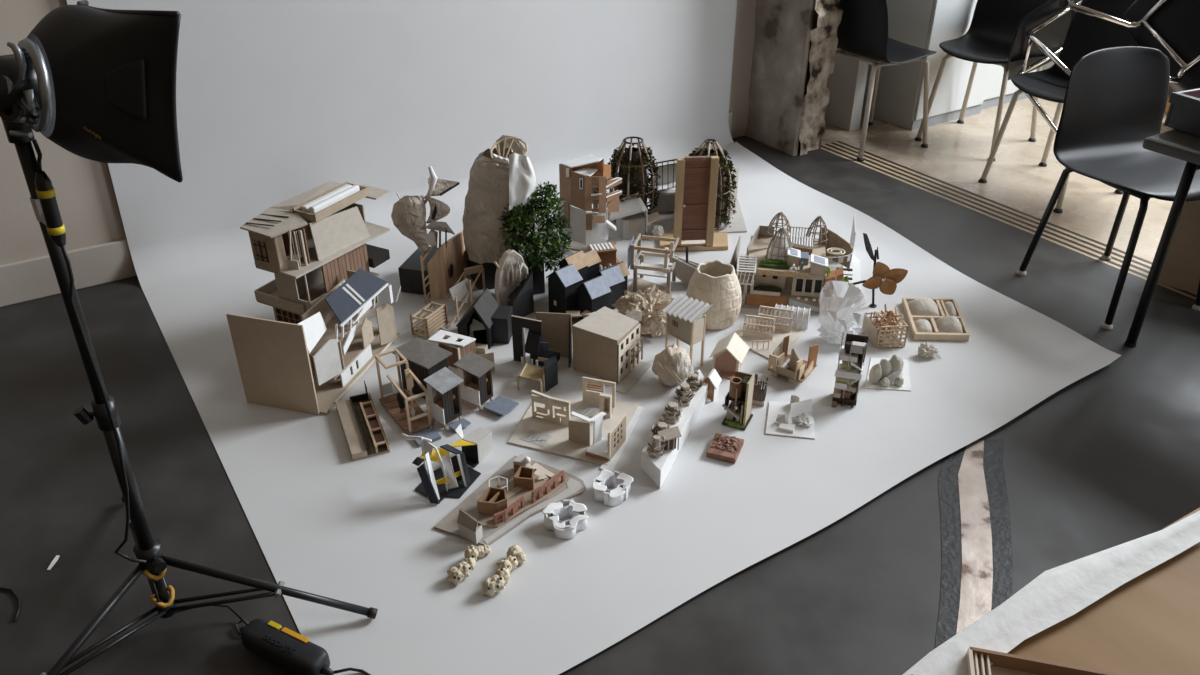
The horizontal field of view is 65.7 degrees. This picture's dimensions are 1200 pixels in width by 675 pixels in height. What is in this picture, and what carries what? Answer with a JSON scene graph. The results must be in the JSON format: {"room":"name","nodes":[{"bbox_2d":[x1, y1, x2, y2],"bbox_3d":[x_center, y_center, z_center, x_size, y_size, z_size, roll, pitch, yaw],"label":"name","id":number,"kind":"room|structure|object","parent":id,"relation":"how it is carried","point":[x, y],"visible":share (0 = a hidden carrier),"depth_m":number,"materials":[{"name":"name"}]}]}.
{"room":"design studio","nodes":[
{"label":"design studio","id":0,"kind":"room"},
{"bbox_2d":[0,0,755,264],"bbox_3d":[-0.980,-2.741,2.531,10.200,5.200,0.150,-18,35,-27],"label":"wall","id":1,"kind":"structure","parent":0,"point":[86,199],"depth_m":3.16,"materials":[{"name":"paint"}]},
{"bbox_2d":[0,111,731,306],"bbox_3d":[-2.292,-0.092,3.027,6.980,0.145,0.018,-18,35,-27],"label":"baseboard","id":2,"kind":"structure","parent":1,"relation":"attached to","point":[34,278],"depth_m":3.25,"materials":[{"name":"paint"}]},
{"bbox_2d":[0,135,1199,674],"bbox_3d":[-0.459,1.306,0.836,9.666,0.001,9.451,0,31,0],"label":"floor","id":3,"kind":"structure","parent":0,"point":[1110,458],"depth_m":2.34,"materials":[{"name":"concrete"}]},
{"bbox_2d":[0,587,20,621],"bbox_3d":[-1.308,0.575,2.049,0.167,0.006,0.044,21,37,31],"label":"loose cable","id":4,"kind":"object","parent":3,"relation":"on","point":[1,588],"visible":1,"depth_m":2.04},
{"bbox_2d":[47,555,59,569],"bbox_3d":[-1.259,0.518,2.144,0.012,0.005,0.045,0,31,1],"label":"paper scrap","id":5,"kind":"object","parent":3,"relation":"on","point":[55,559],"visible":1,"depth_m":2.14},
{"bbox_2d":[1,117,377,674],"bbox_3d":[-0.833,0.130,1.700,0.714,1.118,0.799,0,31,0],"label":"stand","id":6,"kind":"object","parent":3,"relation":"on","point":[147,547],"visible":0.89,"depth_m":1.81,"materials":[{"name":"black metal"}]},
{"bbox_2d":[0,0,182,182],"bbox_3d":[-0.759,-0.391,1.473,0.395,0.314,0.400,0,31,0],"label":"softbox","id":7,"kind":"object","parent":6,"relation":"attached to","point":[99,84],"visible":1,"depth_m":1.32,"materials":[{"name":"black fabric"}]},
{"bbox_2d":[32,139,247,622],"bbox_3d":[-0.847,0.154,1.692,0.213,1.081,0.076,-5,31,-8],"label":"power cable","id":8,"kind":"object","parent":6,"relation":"hanging from","point":[45,191],"visible":0.96,"depth_m":1.50,"materials":[{"name":"rubber"}]},
{"bbox_2d":[235,619,370,674],"bbox_3d":[-0.609,0.640,1.890,0.374,0.057,0.077,15,34,23],"label":"pack","id":9,"kind":"object","parent":3,"relation":"on","point":[284,647],"visible":1,"depth_m":1.87,"materials":[{"name":"black plastic"}]},
{"bbox_2d":[66,0,1120,674],"bbox_3d":[0.109,-1.204,2.493,2.750,2.598,2.360,-18,35,-27],"label":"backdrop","id":10,"kind":"structure","parent":3,"relation":"on","point":[277,101],"depth_m":3.02,"materials":[{"name":"paper"}]},
{"bbox_2d":[226,268,400,414],"bbox_3d":[-0.822,-0.034,2.777,0.255,0.297,0.482,11,33,17],"label":"model","id":11,"kind":"object","parent":10,"relation":"on","point":[309,365],"visible":1,"depth_m":2.65},
{"bbox_2d":[240,181,390,327],"bbox_3d":[-0.879,-0.231,2.942,0.252,0.466,0.431,15,34,24],"label":"model","id":12,"kind":"object","parent":10,"relation":"on","point":[309,240],"visible":0.84,"depth_m":2.83},
{"bbox_2d":[336,380,389,460],"bbox_3d":[-0.665,0.225,2.580,0.098,0.055,0.290,-12,33,-20],"label":"model","id":13,"kind":"object","parent":10,"relation":"on","point":[363,430],"visible":1,"depth_m":2.56},
{"bbox_2d":[375,348,440,446],"bbox_3d":[-0.534,0.164,2.583,0.082,0.158,0.261,-19,36,-29],"label":"model","id":14,"kind":"object","parent":10,"relation":"on","point":[406,412],"visible":0.98,"depth_m":2.59},
{"bbox_2d":[392,338,451,399],"bbox_3d":[-0.518,0.094,2.722,0.157,0.134,0.098,21,37,31],"label":"model","id":15,"kind":"object","parent":10,"relation":"on","point":[424,358],"visible":0.52,"depth_m":2.68},
{"bbox_2d":[398,246,448,295],"bbox_3d":[-0.606,-0.238,3.315,0.148,0.094,0.190,8,32,12],"label":"plinth","id":16,"kind":"object","parent":10,"relation":"on","point":[410,273],"visible":0.5,"depth_m":3.25,"materials":[{"name":"black paint"}]},
{"bbox_2d":[391,166,459,270],"bbox_3d":[-0.581,-0.401,3.127,0.236,0.376,0.136,0,31,0],"label":"model","id":17,"kind":"object","parent":10,"relation":"on","point":[408,215],"visible":0.99,"depth_m":3.08},
{"bbox_2d":[410,300,447,338],"bbox_3d":[-0.557,-0.058,3.033,0.066,0.075,0.110,15,34,24],"label":"model","id":18,"kind":"object","parent":10,"relation":"on","point":[429,324],"visible":1,"depth_m":3.02},
{"bbox_2d":[401,433,480,503],"bbox_3d":[-0.409,0.302,2.364,0.187,0.144,0.162,25,39,35],"label":"model","id":19,"kind":"object","parent":10,"relation":"on","point":[454,477],"visible":1,"depth_m":2.34},
{"bbox_2d":[420,230,467,302],"bbox_3d":[-0.518,-0.285,3.287,0.059,0.203,0.354,10,32,17],"label":"model","id":20,"kind":"object","parent":10,"relation":"on","point":[453,258],"visible":0.74,"depth_m":3.21},
{"bbox_2d":[423,367,470,432],"bbox_3d":[-0.418,0.177,2.567,0.101,0.150,0.079,24,39,34],"label":"model","id":21,"kind":"object","parent":10,"relation":"on","point":[443,388],"visible":0.95,"depth_m":2.56},
{"bbox_2d":[428,330,494,374],"bbox_3d":[-0.439,0.048,2.802,0.172,0.131,0.168,25,39,36],"label":"model","id":22,"kind":"object","parent":10,"relation":"on","point":[467,344],"visible":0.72,"depth_m":2.75},
{"bbox_2d":[435,265,498,333],"bbox_3d":[-0.439,-0.137,3.117,0.135,0.124,0.332,14,34,22],"label":"model","id":23,"kind":"object","parent":10,"relation":"on","point":[460,291],"visible":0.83,"depth_m":3.12},
{"bbox_2d":[447,545,490,584],"bbox_3d":[-0.299,0.510,2.121,0.051,0.038,0.135,15,34,24],"label":"model","id":24,"kind":"object","parent":10,"relation":"on","point":[462,570],"visible":1,"depth_m":2.10},
{"bbox_2d":[450,424,492,467],"bbox_3d":[-0.343,0.278,2.450,0.063,0.098,0.118,15,34,23],"label":"model","id":25,"kind":"object","parent":10,"relation":"on","point":[477,444],"visible":0.85,"depth_m":2.45},
{"bbox_2d":[456,288,498,353],"bbox_3d":[-0.389,-0.058,2.958,0.112,0.151,0.153,7,32,12],"label":"model","id":26,"kind":"object","parent":10,"relation":"on","point":[477,319],"visible":0.72,"depth_m":2.94},
{"bbox_2d":[454,351,518,415],"bbox_3d":[-0.323,0.135,2.645,0.156,0.142,0.088,18,36,28],"label":"model","id":27,"kind":"object","parent":10,"relation":"on","point":[476,388],"visible":1,"depth_m":2.64},
{"bbox_2d":[467,253,521,289],"bbox_3d":[-0.377,-0.264,3.349,0.170,0.103,0.170,-11,33,-17],"label":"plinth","id":28,"kind":"object","parent":10,"relation":"on","point":[490,269],"visible":0.21,"depth_m":3.27,"materials":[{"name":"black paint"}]},
{"bbox_2d":[462,135,535,263],"bbox_3d":[-0.346,-0.460,3.163,0.266,0.423,0.178,0,31,0],"label":"model","id":29,"kind":"object","parent":10,"relation":"on","point":[502,175],"visible":0.89,"depth_m":3.11},
{"bbox_2d":[492,153,535,209],"bbox_3d":[-0.279,-0.515,3.061,0.140,0.204,0.057,-4,31,-7],"label":"drape","id":30,"kind":"object","parent":29,"relation":"hanging from","point":[513,177],"depth_m":3.06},
{"bbox_2d":[491,305,512,343],"bbox_3d":[-0.314,-0.042,2.989,0.055,0.092,0.085,3,31,6],"label":"plinth","id":31,"kind":"object","parent":10,"relation":"on","point":[502,325],"visible":0.89,"depth_m":2.96,"materials":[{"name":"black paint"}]},
{"bbox_2d":[482,544,525,595],"bbox_3d":[-0.215,0.522,2.098,0.053,0.041,0.155,13,33,20],"label":"model","id":32,"kind":"object","parent":10,"relation":"on","point":[495,583],"visible":1,"depth_m":2.08},
{"bbox_2d":[434,454,585,544],"bbox_3d":[-0.211,0.386,2.293,0.233,0.074,0.340,18,35,27],"label":"model","id":33,"kind":"object","parent":10,"relation":"on","point":[522,487],"visible":1,"depth_m":2.31},
{"bbox_2d":[494,249,527,305],"bbox_3d":[-0.297,-0.198,3.120,0.134,0.224,0.067,-18,35,-27],"label":"model","id":34,"kind":"object","parent":10,"relation":"on","point":[511,270],"visible":0.88,"depth_m":3.11},
{"bbox_2d":[508,269,533,316],"bbox_3d":[-0.264,-0.161,3.139,0.096,0.143,0.170,24,38,34],"label":"model house","id":35,"kind":"structure","parent":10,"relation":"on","point":[521,298],"depth_m":3.10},
{"bbox_2d":[498,181,573,293],"bbox_3d":[-0.224,-0.341,3.188,0.250,0.400,0.235,-10,32,-17],"label":"tree","id":36,"kind":"object","parent":10,"relation":"on","point":[535,261],"visible":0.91,"depth_m":3.15,"materials":[{"name":"green plant"}]},
{"bbox_2d":[511,312,571,392],"bbox_3d":[-0.196,0.035,2.796,0.180,0.159,0.224,11,33,18],"label":"model","id":37,"kind":"object","parent":10,"relation":"on","point":[549,337],"visible":0.99,"depth_m":2.82},
{"bbox_2d":[542,500,588,538],"bbox_3d":[-0.078,0.436,2.241,0.102,0.039,0.106,-18,35,-27],"label":"model","id":38,"kind":"object","parent":10,"relation":"on","point":[553,512],"visible":1,"depth_m":2.23},
{"bbox_2d":[508,377,642,471],"bbox_3d":[-0.063,0.248,2.600,0.330,0.211,0.325,11,33,18],"label":"model","id":39,"kind":"object","parent":10,"relation":"on","point":[597,428],"visible":1,"depth_m":2.56},
{"bbox_2d":[546,249,629,324],"bbox_3d":[-0.047,-0.165,3.114,0.268,0.175,0.352,26,40,37],"label":"model","id":40,"kind":"object","parent":10,"relation":"on","point":[578,288],"visible":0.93,"depth_m":3.08},
{"bbox_2d":[557,154,621,250],"bbox_3d":[-0.046,-0.529,3.542,0.258,0.359,0.257,3,31,5],"label":"model","id":41,"kind":"object","parent":10,"relation":"on","point":[582,180],"visible":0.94,"depth_m":3.49},
{"bbox_2d":[572,242,619,270],"bbox_3d":[-0.013,-0.262,3.325,0.163,0.125,0.082,-8,32,-13],"label":"model","id":42,"kind":"object","parent":10,"relation":"on","point":[606,252],"visible":0.39,"depth_m":3.30},
{"bbox_2d":[572,306,652,393],"bbox_3d":[0.036,0.030,2.809,0.205,0.154,0.200,17,35,25],"label":"model","id":43,"kind":"object","parent":10,"relation":"on","point":[606,343],"visible":1,"depth_m":2.78},
{"bbox_2d":[592,469,633,505],"bbox_3d":[0.028,0.378,2.338,0.094,0.040,0.095,17,35,26],"label":"model","id":44,"kind":"object","parent":10,"relation":"on","point":[621,482],"visible":1,"depth_m":2.33},
{"bbox_2d":[606,136,660,222],"bbox_3d":[0.132,-0.634,3.737,0.230,0.335,0.220,0,31,0],"label":"model","id":45,"kind":"object","parent":10,"relation":"on","point":[633,164],"visible":0.77,"depth_m":3.67},
{"bbox_2d":[608,193,663,239],"bbox_3d":[0.126,-0.472,3.659,0.234,0.141,0.161,-6,32,-10],"label":"model","id":46,"kind":"object","parent":10,"relation":"on","point":[632,218],"visible":0.84,"depth_m":3.63},
{"bbox_2d":[647,212,661,225],"bbox_3d":[0.208,-0.469,3.672,0.070,0.022,0.080,-6,32,-10],"label":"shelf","id":47,"kind":"object","parent":46,"relation":"attached to","point":[652,218],"depth_m":3.67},
{"bbox_2d":[612,284,673,337],"bbox_3d":[0.134,-0.087,3.006,0.261,0.148,0.170,0,31,0],"label":"model","id":48,"kind":"object","parent":10,"relation":"on","point":[646,308],"visible":0.61,"depth_m":2.97},
{"bbox_2d":[628,233,678,297],"bbox_3d":[0.186,-0.241,3.229,0.176,0.187,0.211,8,32,12],"label":"model","id":49,"kind":"object","parent":10,"relation":"on","point":[647,269],"visible":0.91,"depth_m":3.25},
{"bbox_2d":[637,262,671,277],"bbox_3d":[0.194,-0.237,3.275,0.118,0.005,0.090,8,32,12],"label":"shelf","id":50,"kind":"object","parent":49,"relation":"attached to","point":[639,271],"depth_m":3.25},
{"bbox_2d":[648,159,676,211],"bbox_3d":[0.263,-0.629,3.816,0.144,0.249,0.083,0,31,0],"label":"model","id":51,"kind":"object","parent":10,"relation":"on","point":[666,203],"visible":0.52,"depth_m":3.83},
{"bbox_2d":[652,343,690,385],"bbox_3d":[0.213,0.083,2.745,0.120,0.126,0.114,0,31,0],"label":"model","id":52,"kind":"object","parent":10,"relation":"on","point":[671,366],"visible":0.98,"depth_m":2.72},
{"bbox_2d":[641,369,707,487],"bbox_3d":[0.211,0.236,2.558,0.072,0.058,0.491,12,33,19],"label":"block","id":53,"kind":"object","parent":10,"relation":"on","point":[656,469],"visible":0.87,"depth_m":2.48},
{"bbox_2d":[647,435,666,457],"bbox_3d":[0.145,0.278,2.375,0.051,0.057,0.047,-22,37,-32],"label":"model","id":54,"kind":"object","parent":53,"relation":"on","point":[656,449],"visible":1,"depth_m":2.37},
{"bbox_2d":[651,420,669,436],"bbox_3d":[0.166,0.245,2.445,0.061,0.042,0.064,9,32,15],"label":"model","id":55,"kind":"object","parent":53,"relation":"on","point":[661,425],"visible":0.6,"depth_m":2.44},
{"bbox_2d":[657,426,681,451],"bbox_3d":[0.179,0.264,2.403,0.055,0.053,0.038,-6,31,-10],"label":"model","id":56,"kind":"object","parent":53,"relation":"on","point":[671,434],"visible":0.96,"depth_m":2.40},
{"bbox_2d":[662,400,682,423],"bbox_3d":[0.197,0.201,2.513,0.056,0.050,0.051,-8,32,-13],"label":"model","id":57,"kind":"object","parent":53,"relation":"on","point":[672,414],"visible":1,"depth_m":2.50},
{"bbox_2d":[674,383,694,405],"bbox_3d":[0.233,0.157,2.577,0.058,0.057,0.053,-19,36,-29],"label":"model","id":58,"kind":"object","parent":53,"relation":"on","point":[684,393],"visible":1,"depth_m":2.57},
{"bbox_2d":[686,371,704,390],"bbox_3d":[0.271,0.124,2.649,0.049,0.042,0.049,-6,31,-10],"label":"model","id":59,"kind":"object","parent":53,"relation":"on","point":[695,384],"visible":0.95,"depth_m":2.64},
{"bbox_2d":[672,247,697,284],"bbox_3d":[0.326,-0.254,3.290,0.154,0.146,0.067,0,31,0],"label":"model","id":60,"kind":"object","parent":10,"relation":"on","point":[684,268],"visible":0.74,"depth_m":3.27},
{"bbox_2d":[662,294,712,371],"bbox_3d":[0.261,-0.017,2.823,0.079,0.219,0.132,-24,38,-34],"label":"model","id":61,"kind":"object","parent":10,"relation":"on","point":[685,321],"visible":0.99,"depth_m":2.79},
{"bbox_2d":[659,156,727,250],"bbox_3d":[0.366,-0.524,3.524,0.282,0.370,0.139,-2,31,-4],"label":"model","id":62,"kind":"object","parent":10,"relation":"on","point":[696,176],"visible":0.93,"depth_m":3.48},
{"bbox_2d":[666,163,746,232],"bbox_3d":[0.424,-0.595,3.768,0.391,0.239,0.325,-4,31,-7],"label":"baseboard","id":63,"kind":"structure","parent":10,"relation":"on","point":[737,224],"depth_m":3.77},
{"bbox_2d":[689,139,736,230],"bbox_3d":[0.426,-0.614,3.683,0.246,0.343,0.240,0,31,0],"label":"model","id":64,"kind":"object","parent":63,"relation":"on","point":[727,167],"visible":0.45,"depth_m":3.64},
{"bbox_2d":[702,368,721,401],"bbox_3d":[0.318,0.139,2.699,0.054,0.080,0.065,13,33,21],"label":"model","id":65,"kind":"object","parent":10,"relation":"on","point":[712,377],"visible":0.78,"depth_m":2.69},
{"bbox_2d":[686,260,741,329],"bbox_3d":[0.376,-0.146,3.070,0.184,0.189,0.185,-3,31,-5],"label":"model","id":66,"kind":"object","parent":10,"relation":"on","point":[716,282],"visible":0.86,"depth_m":3.01},
{"bbox_2d":[706,433,743,463],"bbox_3d":[0.337,0.292,2.494,0.081,0.029,0.092,12,33,19],"label":"model","id":67,"kind":"object","parent":10,"relation":"on","point":[722,447],"depth_m":2.48},
{"bbox_2d":[709,332,749,378],"bbox_3d":[0.400,0.054,2.830,0.117,0.091,0.123,12,33,19],"label":"model","id":68,"kind":"object","parent":10,"relation":"on","point":[729,353],"visible":0.91,"depth_m":2.81},
{"bbox_2d":[730,236,740,272],"bbox_3d":[0.494,-0.279,3.370,0.028,0.106,0.205,7,32,12],"label":"leaning board","id":69,"kind":"object","parent":10,"relation":"on","point":[734,260],"visible":0.43,"depth_m":3.39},
{"bbox_2d":[722,371,754,429],"bbox_3d":[0.384,0.170,2.582,0.073,0.148,0.080,14,34,21],"label":"model","id":70,"kind":"object","parent":10,"relation":"on","point":[740,394],"visible":1,"depth_m":2.58},
{"bbox_2d":[741,375,751,384],"bbox_3d":[0.404,0.117,2.558,0.020,0.004,0.040,14,34,21],"label":"tray","id":71,"kind":"object","parent":70,"relation":"on","point":[745,379],"depth_m":2.56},
{"bbox_2d":[752,373,768,405],"bbox_3d":[0.461,0.150,2.689,0.041,0.072,0.058,9,32,14],"label":"model","id":72,"kind":"object","parent":10,"relation":"on","point":[759,395],"visible":0.8,"depth_m":2.68},
{"bbox_2d":[733,303,810,358],"bbox_3d":[0.549,-0.043,3.011,0.199,0.071,0.308,18,35,28],"label":"model","id":73,"kind":"object","parent":10,"relation":"on","point":[762,335],"visible":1,"depth_m":3.02},
{"bbox_2d":[765,395,814,438],"bbox_3d":[0.536,0.208,2.612,0.136,0.051,0.170,5,31,8],"label":"model","id":74,"kind":"object","parent":10,"relation":"on","point":[794,418],"visible":1,"depth_m":2.60},
{"bbox_2d":[768,336,818,383],"bbox_3d":[0.581,0.066,2.803,0.124,0.098,0.116,22,37,32],"label":"model","id":75,"kind":"object","parent":10,"relation":"on","point":[792,367],"visible":1,"depth_m":2.79},
{"bbox_2d":[736,212,860,314],"bbox_3d":[0.719,-0.325,3.311,0.462,0.247,0.564,5,31,9],"label":"model","id":76,"kind":"object","parent":10,"relation":"on","point":[793,270],"visible":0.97,"depth_m":3.17},
{"bbox_2d":[759,263,788,268],"bbox_3d":[0.589,-0.241,3.148,0.101,0.010,0.010,5,31,9],"label":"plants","id":77,"kind":"object","parent":76,"relation":"on","point":[761,265],"depth_m":3.15,"materials":[{"name":"green plant"}]},
{"bbox_2d":[791,248,797,255],"bbox_3d":[0.657,-0.289,3.146,0.023,0.007,0.042,5,31,9],"label":"roof light","id":78,"kind":"object","parent":76,"relation":"on","point":[794,252],"depth_m":3.14,"materials":[{"name":"glass"}]},
{"bbox_2d":[814,255,824,263],"bbox_3d":[0.733,-0.259,3.104,0.037,0.010,0.045,5,31,9],"label":"roof light","id":79,"kind":"object","parent":76,"relation":"on","point":[817,259],"depth_m":3.10,"materials":[{"name":"glass"}]},
{"bbox_2d":[817,281,864,345],"bbox_3d":[0.769,-0.088,2.930,0.159,0.227,0.159,0,31,0],"label":"model","id":80,"kind":"object","parent":10,"relation":"on","point":[832,332],"visible":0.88,"depth_m":2.93},
{"bbox_2d":[831,332,868,407],"bbox_3d":[0.709,0.094,2.645,0.074,0.213,0.078,9,32,14],"label":"model","id":81,"kind":"object","parent":10,"relation":"on","point":[848,375],"visible":1,"depth_m":2.63},
{"bbox_2d":[849,233,907,307],"bbox_3d":[0.929,-0.216,3.107,0.181,0.269,0.054,0,31,0],"label":"model","id":82,"kind":"object","parent":10,"relation":"on","point":[886,279],"visible":1,"depth_m":3.10},
{"bbox_2d":[862,304,908,347],"bbox_3d":[0.917,-0.041,2.971,0.124,0.109,0.105,-2,31,-3],"label":"model","id":83,"kind":"object","parent":10,"relation":"on","point":[883,337],"visible":1,"depth_m":2.95},
{"bbox_2d":[865,354,910,390],"bbox_3d":[0.872,0.074,2.804,0.132,0.085,0.190,7,32,11],"label":"model","id":84,"kind":"object","parent":10,"relation":"on","point":[883,373],"visible":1,"depth_m":2.76},
{"bbox_2d":[918,342,941,358],"bbox_3d":[1.025,0.036,2.900,0.077,0.048,0.048,0,31,0],"label":"crumpled paper","id":85,"kind":"object","parent":10,"relation":"on","point":[925,350],"visible":1,"depth_m":2.89,"materials":[{"name":"paper"}]},
{"bbox_2d":[902,297,969,340],"bbox_3d":[1.114,-0.076,3.086,0.195,0.052,0.248,1,31,2],"label":"model","id":86,"kind":"object","parent":10,"relation":"on","point":[927,318],"visible":1,"depth_m":3.06},
{"bbox_2d":[914,319,932,332],"bbox_3d":[1.058,-0.041,3.041,0.062,0.026,0.085,1,31,2],"label":"cushion","id":87,"kind":"object","parent":86,"relation":"on","point":[920,325],"depth_m":3.02,"materials":[{"name":"fabric"}]},
{"bbox_2d":[908,297,939,315],"bbox_3d":[1.093,-0.109,3.135,0.109,0.045,0.107,1,31,2],"label":"cushion","id":88,"kind":"object","parent":86,"relation":"on","point":[921,306],"depth_m":3.11,"materials":[{"name":"fabric"}]},
{"bbox_2d":[935,316,962,332],"bbox_3d":[1.141,-0.048,3.032,0.090,0.046,0.087,1,31,2],"label":"cushion","id":89,"kind":"object","parent":86,"relation":"on","point":[943,324],"depth_m":3.01,"materials":[{"name":"fabric"}]},
{"bbox_2d":[944,301,956,315],"bbox_3d":[1.183,-0.100,3.136,0.031,0.029,0.109,4,31,6],"label":"cushion","id":90,"kind":"object","parent":86,"relation":"on","point":[950,307],"depth_m":3.12,"materials":[{"name":"fabric"}]},
{"bbox_2d":[935,446,965,647],"bbox_3d":[0.790,0.520,2.145,0.434,0.001,0.931,0,31,0],"label":"trim","id":91,"kind":"structure","parent":3,"relation":"on","point":[948,483],"depth_m":2.19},
{"bbox_2d":[956,440,992,633],"bbox_3d":[0.830,0.518,2.144,0.439,0.001,0.926,0,31,0],"label":"floor strip","id":92,"kind":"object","parent":3,"relation":"on","point":[976,536],"depth_m":2.21,"materials":[{"name":"stone"}]},
{"bbox_2d":[983,439,1012,610],"bbox_3d":[0.907,0.506,2.167,0.400,0.001,0.888,0,31,0],"label":"trim","id":93,"kind":"structure","parent":3,"relation":"on","point":[993,468],"depth_m":2.26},
{"bbox_2d":[912,508,1199,674],"bbox_3d":[0.790,0.758,1.031,1.248,0.740,0.750,-17,35,-26],"label":"work table","id":94,"kind":"object","parent":3,"relation":"on","point":[1149,624],"visible":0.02,"depth_m":1.03,"materials":[{"name":"brown wood"}]},
{"bbox_2d":[967,647,1120,674],"bbox_3d":[0.459,0.367,0.941,0.162,0.022,0.082,7,32,12],"label":"tray","id":95,"kind":"object","parent":94,"relation":"on","point":[1004,663],"visible":1,"depth_m":0.97,"materials":[{"name":"wood"}]},
{"bbox_2d":[903,511,1199,674],"bbox_3d":[0.541,0.286,1.074,0.527,0.016,0.066,-17,35,-26],"label":"paper sheet","id":96,"kind":"object","parent":94,"relation":"on","point":[1058,593],"visible":1,"depth_m":1.06,"materials":[{"name":"paper"}]},
{"bbox_2d":[1016,46,1199,329],"bbox_3d":[1.786,-0.510,3.099,0.461,0.789,0.478,-10,32,-16],"label":"shell chair","id":97,"kind":"object","parent":3,"relation":"on","point":[1115,99],"visible":0.94,"depth_m":3.13,"materials":[{"name":"plastic"}]},
{"bbox_2d":[1124,129,1199,347],"bbox_3d":[2.096,-0.203,2.697,0.750,0.675,0.850,-18,35,-27],"label":"table","id":98,"kind":"object","parent":3,"relation":"on","point":[1174,143],"visible":1,"depth_m":2.71,"materials":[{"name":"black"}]},
{"bbox_2d":[1164,88,1199,136],"bbox_3d":[1.909,-0.640,2.670,0.428,0.100,0.300,-13,33,-20],"label":"plastic crate","id":99,"kind":"object","parent":98,"relation":"on","point":[1183,114],"visible":1,"depth_m":2.68,"materials":[{"name":"black paint"}]},
{"bbox_2d":[745,0,842,155],"bbox_3d":[0.916,-2.262,3.871,0.201,3.000,0.420,-18,35,-27],"label":"concrete pillar","id":100,"kind":"structure","parent":0,"point":[796,41],"depth_m":4.39,"materials":[{"name":"concrete"}]},
{"bbox_2d":[821,98,1172,261],"bbox_3d":[4.599,-0.375,3.640,7.518,0.001,7.995,0,31,0],"label":"floor","id":101,"kind":"structure","parent":0,"point":[956,154],"depth_m":4.34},
{"bbox_2d":[824,48,868,130],"bbox_3d":[1.249,-2.324,4.168,0.070,2.800,0.239,-18,35,-27],"label":"cabinet","id":102,"kind":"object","parent":101,"relation":"on","point":[847,82],"depth_m":4.74,"materials":[{"name":"white paint"}]},
{"bbox_2d":[836,0,936,161],"bbox_3d":[1.312,-1.314,4.439,0.478,0.789,0.461,-15,34,-24],"label":"shell chair","id":103,"kind":"object","parent":101,"relation":"on","point":[862,30],"visible":0.88,"depth_m":4.26,"materials":[{"name":"black plastic"}]},
{"bbox_2d":[862,0,990,130],"bbox_3d":[1.737,-2.055,4.546,0.540,1.950,0.406,-18,35,-27],"label":"tall cabinet","id":104,"kind":"object","parent":101,"relation":"on","point":[925,24],"visible":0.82,"depth_m":4.73,"materials":[{"name":"grey paint"}]},
{"bbox_2d":[914,0,1049,161],"bbox_3d":[1.890,-1.331,4.468,0.478,0.789,0.461,-25,39,-35],"label":"shell chair","id":105,"kind":"object","parent":101,"relation":"on","point":[988,39],"visible":0.73,"depth_m":4.52,"materials":[{"name":"black plastic"}]},
{"bbox_2d":[1006,0,1082,133],"bbox_3d":[2.074,-1.288,4.130,0.584,0.814,0.836,-17,35,-25],"label":"shell chair","id":106,"kind":"object","parent":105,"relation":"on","point":[1042,32],"visible":0.58,"depth_m":4.15,"materials":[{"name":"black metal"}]},
{"bbox_2d":[981,64,1035,109],"bbox_3d":[2.182,-2.213,4.809,0.460,1.950,0.366,-18,35,-27],"label":"tall cabinet","id":107,"kind":"object","parent":101,"relation":"on","point":[992,94],"visible":0.1,"depth_m":5.08,"materials":[{"name":"grey paint"}]},
{"bbox_2d":[1041,57,1058,70],"bbox_3d":[2.806,-1.770,5.452,0.640,0.530,0.420,-18,35,-27],"label":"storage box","id":108,"kind":"object","parent":101,"relation":"on","point":[1050,64],"visible":0.02,"depth_m":5.33,"materials":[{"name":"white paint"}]},
{"bbox_2d":[978,0,1138,212],"bbox_3d":[2.008,-1.008,3.930,0.478,0.789,0.461,-17,35,-26],"label":"shell chair","id":109,"kind":"object","parent":101,"relation":"on","point":[1086,34],"visible":0.38,"depth_m":3.97,"materials":[{"name":"black plastic"}]},
{"bbox_2d":[1059,0,1199,91],"bbox_3d":[2.131,-1.177,3.409,0.792,0.786,0.579,-19,36,-29],"label":"shell chair","id":110,"kind":"object","parent":109,"relation":"on","point":[1171,27],"visible":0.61,"depth_m":3.53,"materials":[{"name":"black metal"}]},
{"bbox_2d":[1165,96,1170,112],"bbox_3d":[3.344,-1.357,4.890,0.400,0.400,1.150,-18,35,-27],"label":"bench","id":111,"kind":"object","parent":101,"relation":"on","point":[1168,98],"visible":0.02,"depth_m":5.02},
{"bbox_2d":[1168,85,1175,96],"bbox_3d":[2.885,-1.309,4.344,0.586,0.848,0.783,26,39,36],"label":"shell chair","id":112,"kind":"object","parent":101,"relation":"on","point":[1170,90],"visible":0.05,"depth_m":4.77,"materials":[{"name":"black plastic"}]},
{"bbox_2d":[1157,200,1199,293],"bbox_3d":[2.330,-0.299,3.106,0.700,0.417,0.200,23,38,33],"label":"box","id":113,"kind":"object","parent":101,"relation":"on","point":[1181,267],"visible":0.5,"depth_m":3.24,"materials":[{"name":"cardboard"}]},
{"bbox_2d":[821,142,1196,299],"bbox_3d":[2.787,0.369,2.398,3.442,0.001,5.270,0,31,0],"label":"floor","id":114,"kind":"structure","parent":0,"point":[834,145],"depth_m":3.90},
{"bbox_2d":[825,144,1148,272],"bbox_3d":[2.775,0.372,2.391,3.323,0.001,5.194,0,31,0],"label":"trim","id":115,"kind":"structure","parent":114,"relation":"on","point":[1026,223],"depth_m":3.91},
{"bbox_2d":[832,142,1150,267],"bbox_3d":[2.809,0.361,2.410,3.323,0.001,5.194,0,31,0],"label":"trim","id":116,"kind":"structure","parent":114,"relation":"on","point":[1035,222],"depth_m":3.95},
{"bbox_2d":[836,141,1151,263],"bbox_3d":[2.842,0.350,2.428,3.323,0.001,5.194,0,31,0],"label":"trim","id":117,"kind":"structure","parent":114,"relation":"on","point":[1062,228],"depth_m":3.98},
{"bbox_2d":[821,145,1196,296],"bbox_3d":[2.742,0.384,2.373,3.323,0.001,5.194,0,31,0],"label":"trim","id":118,"kind":"structure","parent":114,"relation":"on","point":[1069,245],"depth_m":3.84,"materials":[{"name":"metal"}]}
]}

